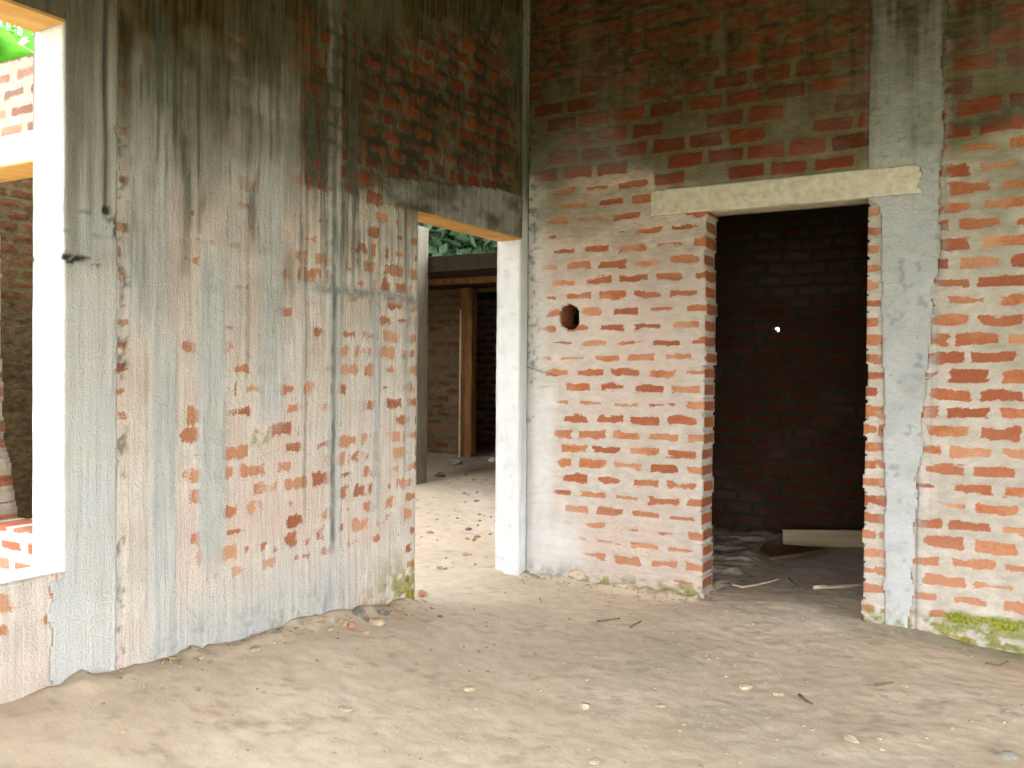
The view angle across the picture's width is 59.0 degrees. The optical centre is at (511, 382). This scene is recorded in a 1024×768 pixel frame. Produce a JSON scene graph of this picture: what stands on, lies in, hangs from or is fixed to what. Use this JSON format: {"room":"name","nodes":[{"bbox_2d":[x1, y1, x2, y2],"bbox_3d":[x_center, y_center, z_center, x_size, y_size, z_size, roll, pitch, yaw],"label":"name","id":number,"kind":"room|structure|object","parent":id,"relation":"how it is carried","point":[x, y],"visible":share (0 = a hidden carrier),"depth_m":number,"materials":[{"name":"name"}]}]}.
{"room":"unfinished brick building","nodes":[
{"label":"unfinished brick building","id":0,"kind":"room"},
{"bbox_2d":[0,177,32,518],"bbox_3d":[-2.888,-0.599,9.347,0.210,3.823,7.704,1,1,31],"label":"wall","id":1,"kind":"structure","parent":0,"point":[16,196],"depth_m":7.31,"materials":[{"name":"brick"}]},
{"bbox_2d":[0,54,32,571],"bbox_3d":[-2.998,-0.095,4.827,4.224,2.927,0.210,1,1,31],"label":"wall","id":2,"kind":"structure","parent":0,"point":[16,75],"depth_m":4.38,"materials":[{"name":"brick"}]},
{"bbox_2d":[0,130,32,182],"bbox_3d":[-2.269,-1.109,4.382,2.099,0.150,0.223,1,1,31],"label":"lintel","id":3,"kind":"object","parent":2,"relation":"attached to","point":[16,150],"visible":0.13,"depth_m":4.33,"materials":[{"name":"concrete"}]},
{"bbox_2d":[32,0,119,685],"bbox_3d":[-1.489,-0.534,3.042,0.184,3.772,0.263,1,1,31],"label":"concrete column","id":4,"kind":"structure","parent":0,"point":[76,166],"depth_m":3.00,"materials":[{"name":"concrete"}]},
{"bbox_2d":[0,0,522,703],"bbox_3d":[-1.111,-0.539,3.665,0.182,3.773,4.318,1,1,31],"label":"wall","id":5,"kind":"structure","parent":0,"point":[266,304],"depth_m":3.71,"materials":[{"name":"brick"}]},
{"bbox_2d":[0,0,65,31],"bbox_3d":[-1.857,-1.312,2.384,0.177,0.313,1.362,1,1,31],"label":"lintel","id":6,"kind":"object","parent":5,"relation":"attached to","point":[31,15],"visible":1,"depth_m":2.88,"materials":[{"name":"wood"}]},
{"bbox_2d":[383,177,521,240],"bbox_3d":[-0.349,-0.988,4.949,0.179,0.264,1.326,1,1,31],"label":"lintel","id":7,"kind":"object","parent":5,"relation":"attached to","point":[487,213],"visible":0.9,"depth_m":4.94,"materials":[{"name":"concrete"}]},
{"bbox_2d":[427,287,496,454],"bbox_3d":[0.148,0.125,10.171,4.204,2.403,0.210,1,1,31],"label":"wall","id":8,"kind":"structure","parent":0,"point":[444,305],"depth_m":10.62,"materials":[{"name":"brick"}]},
{"bbox_2d":[428,252,496,299],"bbox_3d":[0.126,-1.151,10.207,4.317,0.156,3.457,1,1,31],"label":"roof slab","id":9,"kind":"structure","parent":0,"point":[476,264],"depth_m":8.70,"materials":[{"name":"concrete"}]},
{"bbox_2d":[428,276,496,285],"bbox_3d":[-0.368,-1.061,9.263,4.184,0.098,0.127,1,1,31],"label":"wooden beam","id":10,"kind":"structure","parent":9,"relation":"attached to","point":[484,279],"depth_m":9.28,"materials":[{"name":"brown wood"}]},
{"bbox_2d":[476,299,496,443],"bbox_3d":[0.910,0.115,11.464,4.203,2.403,0.210,1,1,31],"label":"wall","id":11,"kind":"structure","parent":0,"point":[486,308],"depth_m":12.08,"materials":[{"name":"brick"}]},
{"bbox_2d":[0,443,1023,767],"bbox_3d":[0.003,1.075,5.045,10.400,0.360,12.200,1,1,31],"label":"floor","id":12,"kind":"structure","parent":0,"point":[66,724],"depth_m":3.46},
{"bbox_2d":[249,645,260,651],"bbox_3d":[-0.995,1.033,3.506,0.037,0.020,0.048,1,1,30],"label":"pebble","id":13,"kind":"object","parent":12,"relation":"on","point":[254,648],"visible":1,"depth_m":3.50,"materials":[{"name":"beige stone"}]},
{"bbox_2d":[337,619,348,625],"bbox_3d":[-0.737,1.051,3.957,0.052,0.034,0.039,0,1,-39],"label":"chip","id":14,"kind":"object","parent":12,"relation":"on","point":[343,622],"visible":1,"depth_m":3.95,"materials":[{"name":"beige stone"}]},
{"bbox_2d":[338,705,352,712],"bbox_3d":[-0.584,1.142,3.166,0.059,0.021,0.038,1,1,31],"label":"pebble","id":15,"kind":"object","parent":12,"relation":"on","point":[344,708],"visible":1,"depth_m":3.15,"materials":[{"name":"stone"}]},
{"bbox_2d":[348,622,355,627],"bbox_3d":[-0.702,1.064,3.973,0.031,0.028,0.042,0,1,0],"label":"chip","id":16,"kind":"object","parent":12,"relation":"on","point":[351,624],"visible":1,"depth_m":3.96,"materials":[{"name":"brick"}]},
{"bbox_2d":[352,608,366,617],"bbox_3d":[-0.695,1.051,4.123,0.065,0.046,0.057,1,1,31],"label":"chip","id":17,"kind":"object","parent":12,"relation":"on","point":[358,612],"visible":1,"depth_m":4.10,"materials":[{"name":"grey stone"}]},
{"bbox_2d":[369,617,385,625],"bbox_3d":[-0.605,1.079,4.072,0.073,0.040,0.058,0,1,2],"label":"stone","id":18,"kind":"object","parent":12,"relation":"on","point":[377,621],"visible":0.99,"depth_m":4.05,"materials":[{"name":"beige stone"}]},
{"bbox_2d":[378,608,389,615],"bbox_3d":[-0.593,1.073,4.221,0.043,0.041,0.059,1,1,40],"label":"chip","id":19,"kind":"object","parent":12,"relation":"on","point":[383,611],"visible":1,"depth_m":4.21,"materials":[{"name":"grey stone"}]},
{"bbox_2d":[415,226,427,484],"bbox_3d":[-0.970,-0.236,8.748,0.268,2.502,0.175,1,1,31],"label":"concrete pillar","id":20,"kind":"structure","parent":12,"relation":"on","point":[422,232],"depth_m":8.67,"materials":[{"name":"grey concrete"}]},
{"bbox_2d":[418,590,426,596],"bbox_3d":[-0.476,1.123,4.812,0.048,0.040,0.080,1,1,17],"label":"lump","id":21,"kind":"object","parent":12,"relation":"on","point":[421,593],"visible":1,"depth_m":4.79,"materials":[{"name":"brick"}]},
{"bbox_2d":[435,472,445,476],"bbox_3d":[-0.716,0.928,9.042,0.092,0.063,0.132,0,1,-34],"label":"lump","id":22,"kind":"object","parent":12,"relation":"on","point":[439,474],"visible":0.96,"depth_m":9.01,"materials":[{"name":"grey stone"}]},
{"bbox_2d":[447,459,462,464],"bbox_3d":[-0.614,0.871,9.778,0.175,0.087,0.109,1,1,4],"label":"lump","id":23,"kind":"object","parent":12,"relation":"on","point":[452,461],"visible":0.96,"depth_m":9.74,"materials":[{"name":"grey stone"}]},
{"bbox_2d":[458,310,460,457],"bbox_3d":[-0.591,0.051,10.261,0.020,1.734,0.022,0,1,-37],"label":"wooden post","id":24,"kind":"object","parent":12,"relation":"on","point":[460,310],"visible":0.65,"depth_m":10.25,"materials":[{"name":"brown wood"}]},
{"bbox_2d":[460,287,476,457],"bbox_3d":[-0.497,-0.077,10.339,0.156,1.996,0.118,1,1,31],"label":"wooden post","id":25,"kind":"object","parent":12,"relation":"on","point":[468,295],"visible":0.96,"depth_m":10.29,"materials":[{"name":"brown wood"}]},
{"bbox_2d":[463,685,476,691],"bbox_3d":[-0.161,1.172,3.465,0.060,0.020,0.042,0,1,-32],"label":"pebble","id":26,"kind":"object","parent":12,"relation":"on","point":[469,688],"visible":1,"depth_m":3.45,"materials":[{"name":"stone"}]},
{"bbox_2d":[488,457,495,461],"bbox_3d":[-0.216,0.859,9.965,0.077,0.061,0.108,1,1,43],"label":"lump","id":27,"kind":"object","parent":12,"relation":"on","point":[492,459],"visible":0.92,"depth_m":9.93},
{"bbox_2d":[540,574,550,579],"bbox_3d":[0.198,1.164,5.404,0.068,0.039,0.047,1,1,31],"label":"stone","id":28,"kind":"object","parent":12,"relation":"on","point":[544,576],"visible":1,"depth_m":5.39,"materials":[{"name":"beige stone"}]},
{"bbox_2d":[101,466,1022,767],"bbox_3d":[0.438,1.088,5.554,6.177,0.309,6.522,1,1,31],"label":"gravel","id":29,"kind":"object","parent":12,"relation":"on","point":[686,600],"visible":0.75,"depth_m":3.82,"materials":[{"name":"beige stone"}]},
{"bbox_2d":[567,570,584,579],"bbox_3d":[0.384,1.146,5.384,0.109,0.066,0.065,1,1,13],"label":"stone","id":30,"kind":"object","parent":12,"relation":"on","point":[574,574],"visible":1,"depth_m":5.36,"materials":[{"name":"beige stone"}]},
{"bbox_2d":[579,701,589,709],"bbox_3d":[0.270,1.199,3.354,0.041,0.025,0.050,0,1,-6],"label":"pebble","id":31,"kind":"object","parent":12,"relation":"on","point":[583,705],"visible":1,"depth_m":3.34,"materials":[{"name":"stone"}]},
{"bbox_2d":[588,757,600,764],"bbox_3d":[0.262,1.204,2.874,0.034,0.020,0.045,1,1,39],"label":"pebble","id":32,"kind":"object","parent":12,"relation":"on","point":[595,760],"visible":1,"depth_m":2.87,"materials":[{"name":"beige stone"}]},
{"bbox_2d":[597,618,619,621],"bbox_3d":[0.482,1.186,4.522,0.141,0.013,0.010,0,1,-30],"label":"twig","id":33,"kind":"object","parent":12,"relation":"on","point":[614,618],"visible":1,"depth_m":4.51,"materials":[{"name":"beige wood"}]},
{"bbox_2d":[654,703,664,707],"bbox_3d":[0.552,1.208,3.380,0.040,0.017,0.030,1,1,21],"label":"pebble","id":34,"kind":"object","parent":12,"relation":"on","point":[658,705],"visible":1,"depth_m":3.37,"materials":[{"name":"beige stone"}]},
{"bbox_2d":[739,683,752,689],"bbox_3d":[0.929,1.207,3.592,0.063,0.026,0.049,0,1,-12],"label":"pebble","id":35,"kind":"object","parent":12,"relation":"on","point":[744,686],"visible":1,"depth_m":3.58,"materials":[{"name":"stone"}]},
{"bbox_2d":[730,578,779,587],"bbox_3d":[1.462,1.190,5.383,0.366,0.019,0.086,0,1,-29],"label":"twig","id":36,"kind":"object","parent":12,"relation":"on","point":[732,584],"visible":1,"depth_m":5.32,"materials":[{"name":"beige wood"}]},
{"bbox_2d":[773,691,784,695],"bbox_3d":[1.033,1.208,3.509,0.045,0.019,0.031,1,1,12],"label":"pebble","id":37,"kind":"object","parent":12,"relation":"on","point":[776,693],"visible":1,"depth_m":3.50,"materials":[{"name":"beige stone"}]},
{"bbox_2d":[757,543,827,559],"bbox_3d":[1.952,1.155,6.215,0.602,0.059,0.301,0,1,-17],"label":"wooden plank","id":38,"kind":"object","parent":12,"relation":"on","point":[769,551],"visible":1,"depth_m":6.18,"materials":[{"name":"brown wood"}]},
{"bbox_2d":[787,577,803,588],"bbox_3d":[1.677,1.193,5.375,0.018,0.014,0.267,0,1,-1],"label":"twig","id":39,"kind":"object","parent":12,"relation":"on","point":[788,578],"visible":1,"depth_m":5.37,"materials":[{"name":"wood"}]},
{"bbox_2d":[798,693,812,704],"bbox_3d":[1.116,1.209,3.453,0.016,0.014,0.102,0,1,-9],"label":"twig","id":40,"kind":"object","parent":12,"relation":"on","point":[799,694],"visible":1,"depth_m":3.44,"materials":[{"name":"brown wood"}]},
{"bbox_2d":[782,529,865,546],"bbox_3d":[2.353,1.129,6.535,0.799,0.129,0.036,0,1,2],"label":"wooden board","id":41,"kind":"object","parent":12,"relation":"on","point":[802,537],"visible":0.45,"depth_m":6.52,"materials":[{"name":"brown wood"}]},
{"bbox_2d":[812,583,862,588],"bbox_3d":[1.981,1.190,5.300,0.489,0.030,0.044,0,1,-15],"label":"stick","id":42,"kind":"object","parent":12,"relation":"on","point":[855,584],"visible":0.58,"depth_m":5.26,"materials":[{"name":"beige wood"}]},
{"bbox_2d":[844,733,859,742],"bbox_3d":[1.156,1.212,3.072,0.046,0.029,0.065,0,1,-15],"label":"pebble","id":43,"kind":"object","parent":12,"relation":"on","point":[849,737],"visible":1,"depth_m":3.06,"materials":[{"name":"stone"}]},
{"bbox_2d":[875,681,893,685],"bbox_3d":[1.502,1.216,3.651,0.090,0.011,0.010,0,1,-23],"label":"twig","id":44,"kind":"object","parent":12,"relation":"on","point":[878,684],"visible":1,"depth_m":3.64,"materials":[{"name":"brown wood"}]},
{"bbox_2d":[985,660,1008,665],"bbox_3d":[2.171,1.250,4.021,0.157,0.019,0.052,0,1,-25],"label":"twig","id":45,"kind":"object","parent":12,"relation":"on","point":[986,663],"visible":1,"depth_m":4.00,"materials":[{"name":"brown wood"}]},
{"bbox_2d":[998,750,1018,759],"bbox_3d":[1.622,1.218,2.957,0.061,0.028,0.042,0,1,3],"label":"pebble","id":46,"kind":"object","parent":12,"relation":"on","point":[1007,754],"visible":1,"depth_m":2.95,"materials":[{"name":"grey stone"}]},
{"bbox_2d":[495,0,529,575],"bbox_3d":[0.003,-0.553,5.562,0.175,3.772,0.090,1,1,31],"label":"concrete column","id":47,"kind":"structure","parent":0,"point":[512,256],"depth_m":5.53,"materials":[{"name":"concrete"}]},
{"bbox_2d":[527,203,578,367],"bbox_3d":[0.698,-0.102,6.660,0.211,2.953,2.099,1,1,31],"label":"wall","id":48,"kind":"structure","parent":0,"point":[576,315],"depth_m":5.99,"materials":[{"name":"brick"}]},
{"bbox_2d":[526,0,1023,653],"bbox_3d":[2.214,-0.497,4.421,4.804,3.823,0.212,1,1,31],"label":"wall","id":49,"kind":"structure","parent":0,"point":[629,100],"depth_m":5.00,"materials":[{"name":"brick"}]},
{"bbox_2d":[650,164,921,216],"bbox_3d":[1.444,-1.005,4.867,1.412,0.143,0.218,1,1,31],"label":"lintel","id":50,"kind":"object","parent":49,"relation":"attached to","point":[846,188],"visible":0.92,"depth_m":4.76,"materials":[{"name":"beige concrete"}]},
{"bbox_2d":[710,204,869,533],"bbox_3d":[2.446,-0.089,6.796,2.704,2.953,0.130,1,1,31],"label":"wall","id":51,"kind":"structure","parent":0,"point":[790,412],"depth_m":6.91,"materials":[{"name":"brick"}]},
{"bbox_2d":[868,0,947,627],"bbox_3d":[1.993,-0.500,4.552,0.365,3.822,0.211,1,1,31],"label":"concrete column","id":52,"kind":"structure","parent":0,"point":[907,96],"depth_m":4.47,"materials":[{"name":"concrete"}]},
{"label":"ground","id":53,"kind":"structure","parent":0,"visible":0},
{"bbox_2d":[0,26,32,62],"bbox_3d":[-5.365,-1.144,9.524,2.779,4.786,2.574,0,1,-39],"label":"banana plant","id":54,"kind":"object","parent":53,"relation":"on","point":[10,49],"visible":0.03,"depth_m":8.96,"materials":[{"name":"green plant"}]},
{"bbox_2d":[0,21,32,44],"bbox_3d":[-9.322,-3.065,16.431,5.307,8.391,5.013,0,1,-12],"label":"leafy tree","id":55,"kind":"object","parent":53,"relation":"on","point":[25,33],"visible":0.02,"depth_m":15.47,"materials":[{"name":"green plant"}]},
{"bbox_2d":[417,222,496,255],"bbox_3d":[-1.664,-1.785,17.616,3.873,5.925,4.216,0,1,-26],"label":"leafy tree","id":56,"kind":"object","parent":53,"relation":"on","point":[441,241],"visible":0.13,"depth_m":16.55,"materials":[{"name":"green plant"}]}
]}

